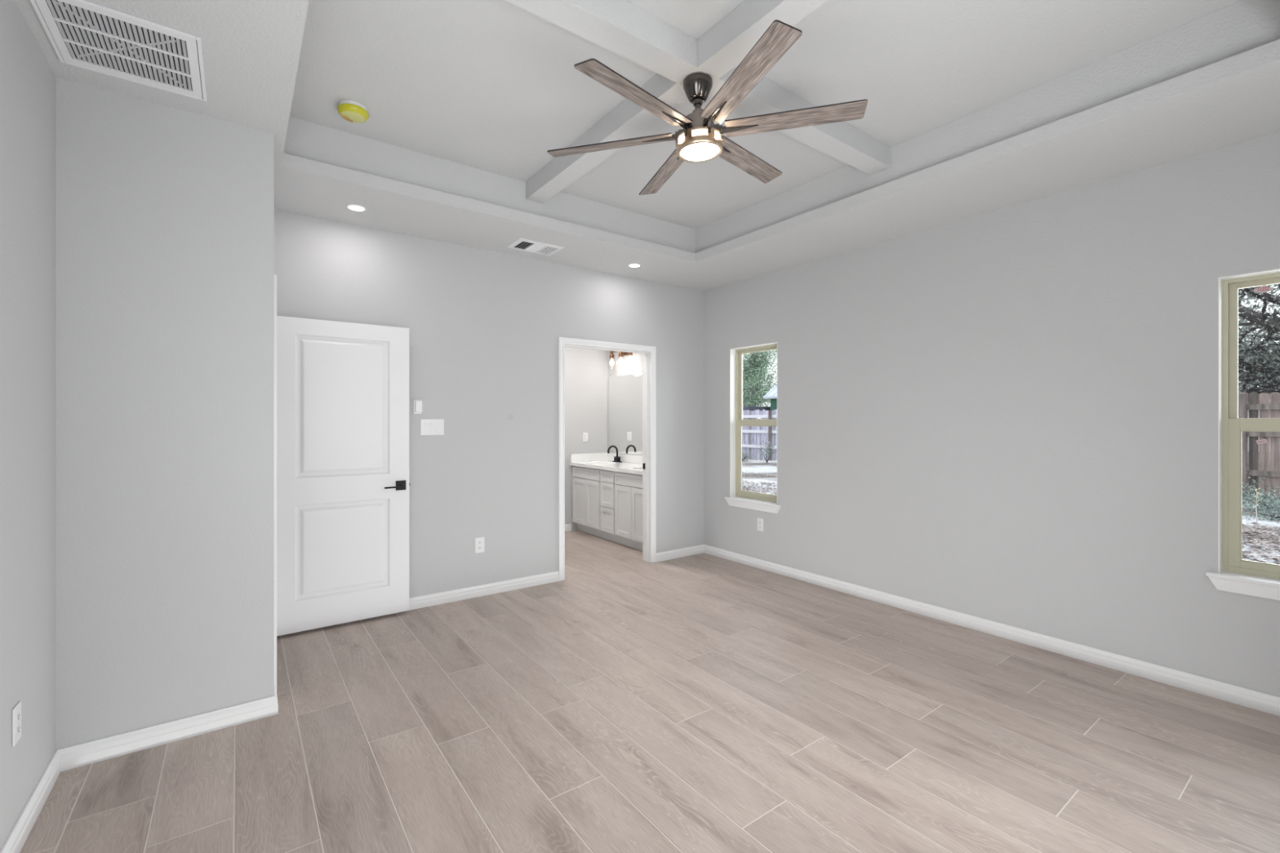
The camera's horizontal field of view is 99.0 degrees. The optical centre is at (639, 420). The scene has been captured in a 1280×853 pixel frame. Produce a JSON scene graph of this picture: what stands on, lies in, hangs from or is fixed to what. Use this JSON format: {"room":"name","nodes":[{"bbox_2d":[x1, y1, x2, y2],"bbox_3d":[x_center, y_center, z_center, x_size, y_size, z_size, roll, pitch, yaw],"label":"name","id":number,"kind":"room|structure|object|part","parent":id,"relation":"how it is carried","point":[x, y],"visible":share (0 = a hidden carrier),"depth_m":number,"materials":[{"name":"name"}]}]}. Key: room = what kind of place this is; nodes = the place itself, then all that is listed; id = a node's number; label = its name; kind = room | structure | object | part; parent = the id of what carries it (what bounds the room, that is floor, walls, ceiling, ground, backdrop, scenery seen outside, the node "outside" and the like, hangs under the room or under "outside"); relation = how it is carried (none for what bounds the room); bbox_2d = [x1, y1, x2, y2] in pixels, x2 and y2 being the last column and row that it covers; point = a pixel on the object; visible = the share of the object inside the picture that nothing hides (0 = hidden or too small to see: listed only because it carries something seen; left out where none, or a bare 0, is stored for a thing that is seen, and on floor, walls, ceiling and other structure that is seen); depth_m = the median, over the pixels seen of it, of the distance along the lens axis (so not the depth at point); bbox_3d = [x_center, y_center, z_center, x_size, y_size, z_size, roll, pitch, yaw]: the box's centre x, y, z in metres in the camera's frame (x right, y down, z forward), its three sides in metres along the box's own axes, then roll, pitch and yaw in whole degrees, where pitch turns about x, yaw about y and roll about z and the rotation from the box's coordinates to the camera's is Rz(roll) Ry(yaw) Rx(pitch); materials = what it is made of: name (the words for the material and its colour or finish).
{"room":"empty bedroom","nodes":[
{"label":"empty bedroom","id":0,"kind":"room"},
{"bbox_2d":[0,0,56,850],"bbox_3d":[-1.236,-0.174,0.606,0.115,3.120,3.770,0,0,-36],"label":"wall","id":1,"kind":"structure","parent":0,"point":[28,82],"depth_m":1.84,"materials":[{"name":"grey paint"}]},
{"bbox_2d":[12,700,21,747],"bbox_3d":[-2.014,0.980,1.768,0.007,0.120,0.076,0,0,-36],"label":"power outlet","id":2,"kind":"object","parent":1,"relation":"attached to","point":[16,712],"visible":1,"depth_m":1.76,"materials":[{"name":"white plastic"}]},
{"bbox_2d":[16,724,20,735],"bbox_3d":[-2.013,1.000,1.770,0.002,0.027,0.029,0,0,-36],"label":"receptacle","id":3,"kind":"object","parent":2,"relation":"attached to","point":[18,726],"depth_m":1.77,"materials":[{"name":"grey plastic"}]},
{"bbox_2d":[16,711,20,722],"bbox_3d":[-2.013,0.960,1.770,0.002,0.027,0.029,0,0,-36],"label":"receptacle","id":4,"kind":"object","parent":2,"relation":"attached to","point":[18,713],"depth_m":1.77,"materials":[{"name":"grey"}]},
{"bbox_2d":[0,688,278,852],"bbox_3d":[0.559,1.343,2.064,4.502,0.085,3.762,0,0,-36],"label":"baseboard","id":5,"kind":"structure","parent":1,"relation":"attached to","point":[73,757],"depth_m":2.27,"materials":[{"name":"white paint"}]},
{"bbox_2d":[56,76,274,750],"bbox_3d":[-2.302,-0.174,2.233,1.337,3.120,0.115,0,0,-36],"label":"wall","id":6,"kind":"structure","parent":0,"point":[165,214],"depth_m":2.34,"materials":[{"name":"grey paint"}]},
{"bbox_2d":[274,209,703,598],"bbox_3d":[-1.434,-0.174,4.265,5.144,3.120,0.115,0,0,-36],"label":"wall","id":7,"kind":"structure","parent":0,"point":[485,326],"depth_m":4.37,"materials":[{"name":"grey paint"}]},
{"bbox_2d":[413,400,422,413],"bbox_3d":[-1.635,-0.102,4.031,0.062,0.105,0.022,0,0,-36],"label":"wall thermostat","id":8,"kind":"object","parent":7,"relation":"attached to","point":[418,404],"visible":1,"depth_m":4.03,"materials":[{"name":"white plastic"}]},
{"bbox_2d":[420,418,444,435],"bbox_3d":[-1.556,0.049,4.097,0.172,0.122,0.011,0,0,-36],"label":"light switch","id":9,"kind":"object","parent":7,"relation":"attached to","point":[428,426],"visible":1,"depth_m":4.09,"materials":[{"name":"white plastic"}]},
{"bbox_2d":[475,537,484,553],"bbox_3d":[-1.264,0.983,4.314,0.076,0.120,0.007,0,0,-36],"label":"power outlet","id":10,"kind":"object","parent":7,"relation":"attached to","point":[479,542],"visible":1,"depth_m":4.31,"materials":[{"name":"white plastic"}]},
{"bbox_2d":[408,571,559,610],"bbox_3d":[-1.538,1.343,4.107,2.074,0.085,0.016,0,0,-36],"label":"baseboard","id":11,"kind":"structure","parent":7,"relation":"attached to","point":[416,602],"depth_m":4.31,"materials":[{"name":"white paint"}]},
{"bbox_2d":[507,413,513,420],"bbox_3d":[-1.058,-0.029,4.469,0.054,0.054,0.001,0,0,-36],"label":"wall patch","id":12,"kind":"structure","parent":7,"relation":"attached to","point":[510,416],"depth_m":4.47,"materials":[{"name":"grey paint"}]},
{"bbox_2d":[558,337,656,581],"bbox_3d":[-0.314,0.331,5.089,1.060,2.108,0.149,0,0,-36],"label":"door frame","id":13,"kind":"structure","parent":7,"relation":"in","point":[649,353],"depth_m":5.32,"materials":[{"name":"white paint"}]},
{"bbox_3d":[-0.353,0.331,5.142,1.060,2.108,0.017,0,0,-36],"label":"casing","id":14,"kind":"part","parent":13,"relation":"part of","materials":[{"name":"white paint"}]},
{"bbox_2d":[564,346,608,530],"bbox_3d":[-1.302,-0.174,6.648,2.109,3.120,0.115,0,0,-36],"label":"wall","id":15,"kind":"structure","parent":0,"point":[586,370],"depth_m":7.00,"materials":[{"name":"grey paint"}]},
{"bbox_2d":[564,524,571,531],"bbox_3d":[-0.938,1.343,5.773,1.430,0.085,1.726,0,0,-36],"label":"baseboard","id":16,"kind":"structure","parent":15,"relation":"attached to","point":[567,526],"depth_m":6.86,"materials":[{"name":"white paint"}]},
{"bbox_2d":[582,432,587,441],"bbox_3d":[-0.700,0.214,7.015,0.076,0.120,0.007,0,0,-36],"label":"power outlet","id":17,"kind":"object","parent":15,"relation":"attached to","point":[584,434],"visible":1,"depth_m":7.01,"materials":[{"name":"white plastic"}]},
{"bbox_2d":[15,0,1279,291],"bbox_3d":[-0.530,-1.510,3.036,5.144,0.305,6.620,0,0,-36],"label":"ceiling","id":18,"kind":"structure","parent":0,"point":[980,107],"depth_m":2.74,"materials":[{"name":"grey paint"}]},
{"bbox_2d":[30,0,206,101],"bbox_3d":[-1.866,-1.352,1.994,0.432,0.010,0.465,0,0,-36],"label":"ceiling vent","id":19,"kind":"object","parent":18,"relation":"in","point":[82,33],"visible":1,"depth_m":1.97,"materials":[{"name":"white metal"}]},
{"bbox_2d":[337,99,368,123],"bbox_3d":[-1.520,-1.633,2.898,0.150,0.057,0.150,0,0,-36],"label":"smoke detector","id":20,"kind":"object","parent":18,"relation":"attached to","point":[352,111],"visible":1,"depth_m":2.86,"materials":[{"name":"yellow plastic"}]},
{"bbox_2d":[346,204,366,211],"bbox_3d":[-1.808,-1.354,3.484,0.116,0.005,0.116,0,0,-36],"label":"recessed light","id":21,"kind":"object","parent":18,"relation":"in","point":[355,207],"visible":1,"depth_m":3.48,"materials":[{"name":"white plastic"}]},
{"bbox_2d":[506,237,564,255],"bbox_3d":[-0.818,-1.352,4.275,0.368,0.009,0.263,0,0,-36],"label":"ceiling vent","id":22,"kind":"object","parent":18,"relation":"in","point":[522,244],"visible":1,"depth_m":4.26,"materials":[{"name":"white metal"}]},
{"bbox_2d":[627,263,640,267],"bbox_3d":[-0.048,-1.354,4.778,0.116,0.005,0.116,0,0,-36],"label":"recessed light","id":23,"kind":"object","parent":18,"relation":"in","point":[633,265],"visible":1,"depth_m":4.78,"materials":[{"name":"white plastic"}]},
{"bbox_2d":[505,0,891,204],"bbox_3d":[0.263,-1.601,2.476,2.607,0.122,2.377,0,0,12],"label":"ceiling beam","id":24,"kind":"structure","parent":18,"relation":"attached to","point":[620,27],"depth_m":2.38,"materials":[{"name":"grey paint"}]},
{"bbox_2d":[546,19,867,195],"bbox_3d":[0.268,-1.375,2.480,1.409,0.330,1.383,0,0,-36],"label":"ceiling fan","id":25,"kind":"object","parent":24,"relation":"hanging from","point":[700,140],"visible":1,"depth_m":2.39,"materials":[{"name":"brown wood"}]},
{"bbox_3d":[-0.139,-1.290,2.563,0.594,0.006,0.109,-2,13,12],"label":"fan blade","id":26,"kind":"part","parent":25,"relation":"part of","materials":[{"name":"grey"}]},
{"bbox_3d":[-0.007,-1.289,2.170,0.109,0.006,0.594,14,12,40],"label":"fan blade","id":27,"kind":"part","parent":25,"relation":"part of","materials":[{"name":"grey"}]},
{"bbox_3d":[0.136,-1.308,2.874,0.109,0.006,0.594,-15,5,-18],"label":"fan blade","id":28,"kind":"part","parent":25,"relation":"part of","materials":[{"name":"grey"}]},
{"bbox_3d":[0.109,-1.290,2.514,0.201,0.076,0.029,0,0,12],"label":"blade arm","id":29,"kind":"part","parent":25,"relation":"part of","materials":[{"name":"black metal"}]},
{"bbox_3d":[0.160,-1.290,2.360,0.029,0.076,0.201,0,0,41],"label":"blade arm","id":30,"kind":"part","parent":25,"relation":"part of","materials":[{"name":"black metal"}]},
{"bbox_3d":[0.270,-1.255,2.481,0.194,0.059,0.192,0,0,-36],"label":"glass","id":31,"kind":"part","parent":25,"relation":"part of","materials":[{"name":"brown"}]},
{"bbox_2d":[680,142,719,160],"bbox_3d":[0.271,-1.218,2.482,0.176,0.016,0.176,0,0,-36],"label":"diffuser","id":32,"kind":"object","parent":25,"relation":"attached to","point":[689,151],"depth_m":2.46,"materials":[{"name":"white glass"}]},
{"bbox_3d":[0.319,-1.293,2.327,0.028,0.075,0.200,0,0,-18],"label":"blade arm","id":33,"kind":"part","parent":25,"relation":"part of","materials":[{"name":"black metal"}]},
{"bbox_3d":[0.375,-1.297,2.601,0.029,0.074,0.201,0,0,41],"label":"blade arm","id":34,"kind":"part","parent":25,"relation":"part of","materials":[{"name":"black metal"}]},
{"bbox_3d":[0.426,-1.297,2.448,0.201,0.074,0.028,0,0,12],"label":"blade arm","id":35,"kind":"part","parent":25,"relation":"part of","materials":[{"name":"black metal"}]},
{"bbox_3d":[0.542,-1.324,2.791,0.109,0.006,0.594,-17,-9,41],"label":"fan blade","id":36,"kind":"part","parent":25,"relation":"part of","materials":[{"name":"grey"}]},
{"bbox_3d":[0.400,-1.304,2.087,0.109,0.006,0.594,10,-3,-18],"label":"fan blade","id":37,"kind":"part","parent":25,"relation":"part of","materials":[{"name":"grey"}]},
{"bbox_3d":[0.674,-1.322,2.397,0.594,0.007,0.109,-2,-11,12],"label":"fan blade","id":38,"kind":"part","parent":25,"relation":"part of","materials":[{"name":"brown wood"}]},
{"bbox_2d":[20,529,1279,852],"bbox_3d":[-0.544,1.411,3.026,5.409,0.050,6.850,0,0,-36],"label":"floor","id":39,"kind":"structure","parent":0,"point":[701,703],"depth_m":2.35,"materials":[{"name":"brown wood"}]},
{"bbox_2d":[572,466,642,551],"bbox_3d":[-0.158,0.975,6.404,0.550,0.821,1.626,0,0,-36],"label":"vanity cabinet","id":40,"kind":"object","parent":39,"relation":"on","point":[607,504],"visible":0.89,"depth_m":6.23,"materials":[{"name":"white paint"}]},
{"bbox_3d":[-0.751,0.994,6.763,0.018,0.561,0.314,0,0,-36],"label":"cabinet door","id":41,"kind":"part","parent":40,"relation":"part of","materials":[{"name":"white paint"}]},
{"bbox_3d":[-0.656,0.642,6.633,0.018,0.129,0.636,0,0,-36],"label":"false drawer","id":42,"kind":"part","parent":40,"relation":"part of","materials":[{"name":"white paint"}]},
{"bbox_3d":[-0.561,0.994,6.504,0.018,0.561,0.314,0,0,-36],"label":"cabinet door","id":43,"kind":"part","parent":40,"relation":"part of","materials":[{"name":"white paint"}]},
{"bbox_2d":[569,452,642,475],"bbox_3d":[-0.164,0.535,6.393,0.574,0.227,1.636,0,0,-36],"label":"countertop","id":44,"kind":"structure","parent":40,"relation":"on","point":[630,464],"depth_m":6.76,"materials":[{"name":"white stone"}]},
{"bbox_2d":[607,445,622,462],"bbox_3d":[-0.336,0.418,6.875,0.167,0.212,0.156,0,0,-36],"label":"faucet","id":45,"kind":"object","parent":44,"relation":"on","point":[616,459],"visible":1,"depth_m":6.88,"materials":[{"name":"black metal"}]},
{"bbox_3d":[-0.341,0.393,6.872,0.155,0.162,0.023,0,0,-36],"label":"spout","id":46,"kind":"part","parent":45,"relation":"part of","materials":[{"name":"black metal"}]},
{"bbox_3d":[-0.374,1.136,6.250,0.018,0.277,0.278,0,0,-36],"label":"drawer","id":47,"kind":"part","parent":40,"relation":"part of","materials":[{"name":"white paint"}]},
{"bbox_3d":[-0.374,0.852,6.250,0.018,0.277,0.278,0,0,-36],"label":"drawer","id":48,"kind":"part","parent":40,"relation":"part of","materials":[{"name":"white paint"}]},
{"bbox_3d":[-0.374,0.642,6.250,0.018,0.129,0.278,0,0,-36],"label":"drawer","id":49,"kind":"part","parent":40,"relation":"part of","materials":[{"name":"white paint"}]},
{"bbox_3d":[-0.183,0.994,5.989,0.018,0.561,0.318,0,0,-36],"label":"cabinet door","id":50,"kind":"part","parent":40,"relation":"part of","materials":[{"name":"white paint"}]},
{"bbox_3d":[-0.086,0.642,5.859,0.018,0.129,0.643,0,0,-36],"label":"false drawer","id":51,"kind":"part","parent":40,"relation":"part of","materials":[{"name":"white paint"}]},
{"bbox_3d":[0.010,0.994,5.728,0.018,0.561,0.318,0,0,-36],"label":"cabinet door","id":52,"kind":"part","parent":40,"relation":"part of","materials":[{"name":"white paint"}]},
{"bbox_2d":[608,132,1279,697],"bbox_3d":[1.589,-0.174,4.594,0.115,3.120,6.850,0,0,-36],"label":"wall","id":53,"kind":"structure","parent":0,"point":[1007,415],"depth_m":3.39,"materials":[{"name":"grey paint"}]},
{"bbox_2d":[608,351,633,365],"bbox_3d":[-0.228,-0.804,6.852,0.136,0.275,0.518,0,0,-36],"label":"vanity light","id":54,"kind":"object","parent":53,"relation":"attached to","point":[620,354],"visible":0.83,"depth_m":6.83,"materials":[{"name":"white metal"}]},
{"bbox_3d":[-0.360,-0.750,7.009,0.056,0.092,0.056,0,0,-36],"label":"bulb","id":55,"kind":"part","parent":54,"relation":"part of","materials":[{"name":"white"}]},
{"bbox_3d":[-0.239,-0.750,6.844,0.056,0.092,0.056,0,0,-36],"label":"bulb","id":56,"kind":"part","parent":54,"relation":"part of","materials":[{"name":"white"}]},
{"bbox_3d":[-0.118,-0.750,6.679,0.056,0.092,0.056,0,0,-36],"label":"bulb","id":57,"kind":"part","parent":54,"relation":"part of","materials":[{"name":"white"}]},
{"bbox_2d":[608,373,642,454],"bbox_3d":[0.057,-0.081,6.572,0.006,0.990,1.602,0,0,-36],"label":"mirror","id":58,"kind":"object","parent":53,"relation":"attached to","point":[625,391],"visible":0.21,"depth_m":6.89,"materials":[{"name":"clear glass"}]},
{"bbox_2d":[724,342,781,513],"bbox_3d":[1.110,0.065,5.228,0.175,1.557,0.673,0,0,-36],"label":"window","id":59,"kind":"structure","parent":53,"relation":"in","point":[763,502],"depth_m":5.44,"materials":[{"name":"white plastic"}]},
{"bbox_3d":[1.085,0.802,5.209,0.112,0.083,0.673,0,0,-36],"label":"sill","id":60,"kind":"part","parent":59,"relation":"part of","materials":[{"name":"white paint"}]},
{"bbox_3d":[1.155,0.024,5.261,0.063,1.475,0.593,0,0,-36],"label":"frame","id":61,"kind":"part","parent":59,"relation":"part of","materials":[{"name":"beige plastic"}]},
{"bbox_3d":[1.142,0.360,5.251,0.022,0.745,0.555,0,0,-36],"label":"sash","id":62,"kind":"part","parent":59,"relation":"part of","materials":[{"name":"beige plastic"}]},
{"bbox_3d":[1.165,-0.327,5.268,0.020,0.730,0.545,0,0,-36],"label":"sash","id":63,"kind":"part","parent":59,"relation":"part of","materials":[{"name":"beige plastic"}]},
{"bbox_2d":[757,517,763,531],"bbox_3d":[1.126,0.975,5.119,0.007,0.120,0.076,0,0,-36],"label":"power outlet","id":64,"kind":"object","parent":53,"relation":"attached to","point":[760,521],"visible":1,"depth_m":5.12,"materials":[{"name":"white plastic"}]},
{"bbox_2d":[656,544,1279,716],"bbox_3d":[1.820,1.343,3.633,0.652,0.085,4.758,0,0,-36],"label":"baseboard","id":65,"kind":"structure","parent":53,"relation":"attached to","point":[1263,702],"depth_m":3.37,"materials":[{"name":"white paint"}]},
{"bbox_2d":[1205,268,1279,600],"bbox_3d":[3.102,0.065,2.519,0.175,1.557,0.673,0,0,-36],"label":"window","id":66,"kind":"structure","parent":53,"relation":"in","point":[1237,575],"depth_m":2.74,"materials":[{"name":"white plastic"}]},
{"bbox_3d":[3.077,0.802,2.500,0.112,0.083,0.673,0,0,-36],"label":"sill","id":67,"kind":"part","parent":66,"relation":"part of","materials":[{"name":"white paint"}]},
{"bbox_3d":[3.134,0.360,2.542,0.022,0.745,0.555,0,0,-36],"label":"sash","id":68,"kind":"part","parent":66,"relation":"part of","materials":[{"name":"beige plastic"}]},
{"bbox_3d":[3.157,-0.327,2.560,0.020,0.730,0.545,0,0,-36],"label":"sash","id":69,"kind":"part","parent":66,"relation":"part of","materials":[{"name":"beige plastic"}]},
{"bbox_3d":[-2.142,-0.174,3.047,0.115,3.120,1.008,0,0,-36],"label":"wall","id":70,"kind":"structure","parent":0,"visible":0},
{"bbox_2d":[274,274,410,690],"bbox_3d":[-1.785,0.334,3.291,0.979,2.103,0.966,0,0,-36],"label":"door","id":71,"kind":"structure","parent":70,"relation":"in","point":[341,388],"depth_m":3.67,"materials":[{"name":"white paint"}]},
{"bbox_3d":[-2.066,0.334,3.055,0.017,2.103,0.918,0,0,-36],"label":"casing","id":72,"kind":"part","parent":71,"relation":"part of","materials":[{"name":"white paint"}]},
{"bbox_3d":[-1.729,0.467,3.835,0.122,0.022,0.048,0,0,-36],"label":"lever","id":73,"kind":"part","parent":71,"relation":"part of","materials":[{"name":"black metal"}]},
{"bbox_3d":[-1.701,0.461,3.890,0.068,0.068,0.008,0,0,-36],"label":"handle","id":74,"kind":"part","parent":71,"relation":"part of","materials":[{"name":"black metal"}]},
{"label":"outside","id":75,"kind":"structure","parent":0,"visible":0},
{"bbox_2d":[742,457,1279,564],"bbox_3d":[13.145,1.536,19.597,36.000,0.080,60.000,0,0,-36],"label":"ground","id":76,"kind":"structure","parent":75,"point":[757,466],"depth_m":11.96,"materials":[{"name":"grey soil"}]},
{"bbox_2d":[742,449,752,462],"bbox_3d":[3.827,1.365,20.778,0.899,0.602,0.942,0,0,18],"label":"shrub","id":77,"kind":"object","parent":76,"relation":"on","point":[744,455],"visible":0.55,"depth_m":20.79,"materials":[{"name":"green plant"}]},
{"bbox_2d":[742,406,770,411],"bbox_3d":[3.441,0.476,27.729,2.000,2.220,7.400,0,0,-36],"label":"building","id":78,"kind":"structure","parent":76,"relation":"on","point":[749,408],"depth_m":24.46,"materials":[{"name":"grey stone"}]},
{"bbox_2d":[742,408,777,460],"bbox_3d":[4.347,0.571,22.013,0.157,2.030,13.718,0,0,-36],"label":"wooden fence","id":79,"kind":"object","parent":76,"relation":"on","point":[752,436],"visible":0.1,"depth_m":21.61,"materials":[{"name":"grey wood"}]},
{"bbox_3d":[4.378,0.436,22.026,0.037,0.116,13.700,0,0,-36],"label":"rail","id":80,"kind":"part","parent":79,"relation":"part of","materials":[{"name":"grey wood"}]},
{"bbox_3d":[4.378,1.026,22.026,0.037,0.116,13.700,0,0,-36],"label":"rail","id":81,"kind":"part","parent":79,"relation":"part of","materials":[{"name":"grey wood"}]},
{"bbox_3d":[4.378,-0.164,22.026,0.037,0.116,13.700,0,0,-36],"label":"rail","id":82,"kind":"part","parent":79,"relation":"part of","materials":[{"name":"grey wood"}]},
{"bbox_3d":[5.007,0.596,21.061,0.092,1.980,0.090,0,0,-36],"label":"post","id":83,"kind":"part","parent":79,"relation":"part of","materials":[{"name":"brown wood"}]},
{"bbox_2d":[742,349,777,406],"bbox_3d":[6.671,-2.278,33.957,10.033,7.681,8.778,0,0,42],"label":"oak tree","id":84,"kind":"object","parent":76,"relation":"on","point":[753,389],"visible":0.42,"depth_m":32.35,"materials":[{"name":"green plant"}]},
{"bbox_2d":[756,438,777,463],"bbox_3d":[4.670,1.136,19.789,0.910,1.012,1.019,0,0,16],"label":"shrub","id":85,"kind":"object","parent":76,"relation":"on","point":[767,458],"visible":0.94,"depth_m":19.77,"materials":[{"name":"green plant"}]},
{"bbox_2d":[763,385,777,410],"bbox_3d":[7.151,-0.029,23.692,1.605,3.230,3.300,0,0,-36],"label":"garden shed","id":86,"kind":"object","parent":76,"relation":"on","point":[772,393],"visible":0.09,"depth_m":24.41,"materials":[{"name":"green"}]},
{"bbox_2d":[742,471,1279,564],"bbox_3d":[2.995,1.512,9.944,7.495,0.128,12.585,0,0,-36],"label":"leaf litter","id":87,"kind":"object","parent":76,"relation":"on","point":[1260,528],"visible":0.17,"depth_m":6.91,"materials":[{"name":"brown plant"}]},
{"bbox_2d":[1249,488,1266,523],"bbox_3d":[9.174,1.261,8.133,0.187,0.571,0.221,0,0,-36],"label":"seedling","id":88,"kind":"object","parent":76,"relation":"on","point":[1255,490],"visible":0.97,"depth_m":8.13,"materials":[{"name":"plant"}]},
{"bbox_3d":[9.171,1.281,8.130,0.013,0.530,0.027,0,0,12],"label":"stem","id":89,"kind":"part","parent":88,"relation":"part of","materials":[{"name":"plant"}]},
{"bbox_2d":[1238,283,1279,394],"bbox_3d":[15.566,-2.518,11.543,12.758,8.136,7.071,0,0,42],"label":"oak tree","id":90,"kind":"object","parent":76,"relation":"on","point":[1261,318],"visible":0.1,"depth_m":12.25,"materials":[{"name":"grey plant"}]},
{"bbox_2d":[1238,391,1279,497],"bbox_3d":[12.124,0.496,11.437,0.157,2.180,12.062,0,0,-36],"label":"wooden fence","id":91,"kind":"object","parent":76,"relation":"on","point":[1263,460],"visible":0.09,"depth_m":11.01,"materials":[{"name":"brown wood"}]},
{"bbox_3d":[12.294,0.521,11.152,0.092,2.130,0.090,0,0,-36],"label":"post","id":92,"kind":"part","parent":91,"relation":"part of","materials":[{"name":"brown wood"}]},
{"bbox_3d":[12.169,-0.274,11.432,0.037,0.116,12.000,0,0,-36],"label":"rail","id":93,"kind":"part","parent":91,"relation":"part of","materials":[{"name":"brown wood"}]},
{"bbox_3d":[12.169,0.266,11.432,0.037,0.116,12.000,0,0,-36],"label":"rail","id":94,"kind":"part","parent":91,"relation":"part of","materials":[{"name":"brown wood"}]},
{"bbox_3d":[12.169,1.066,11.432,0.037,0.116,12.000,0,0,-36],"label":"rail","id":95,"kind":"part","parent":91,"relation":"part of","materials":[{"name":"brown wood"}]},
{"bbox_2d":[1241,471,1276,500],"bbox_3d":[11.549,1.424,10.846,1.396,0.846,1.389,0,0,8],"label":"shrub","id":96,"kind":"object","parent":76,"relation":"on","point":[1246,484],"visible":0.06,"depth_m":10.49,"materials":[{"name":"green plant"}]},
{"bbox_2d":[1241,488,1279,523],"bbox_3d":[10.020,1.422,8.550,1.451,0.758,1.251,0,0,-1],"label":"shrub","id":97,"kind":"object","parent":76,"relation":"on","point":[1266,513],"visible":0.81,"depth_m":8.61,"materials":[{"name":"green plant"}]},
{"bbox_2d":[1241,483,1279,514],"bbox_3d":[10.901,1.405,9.509,1.247,0.691,1.070,0,0,-20],"label":"shrub","id":98,"kind":"object","parent":76,"relation":"on","point":[1246,495],"visible":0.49,"depth_m":9.49,"materials":[{"name":"green plant"}]}
]}

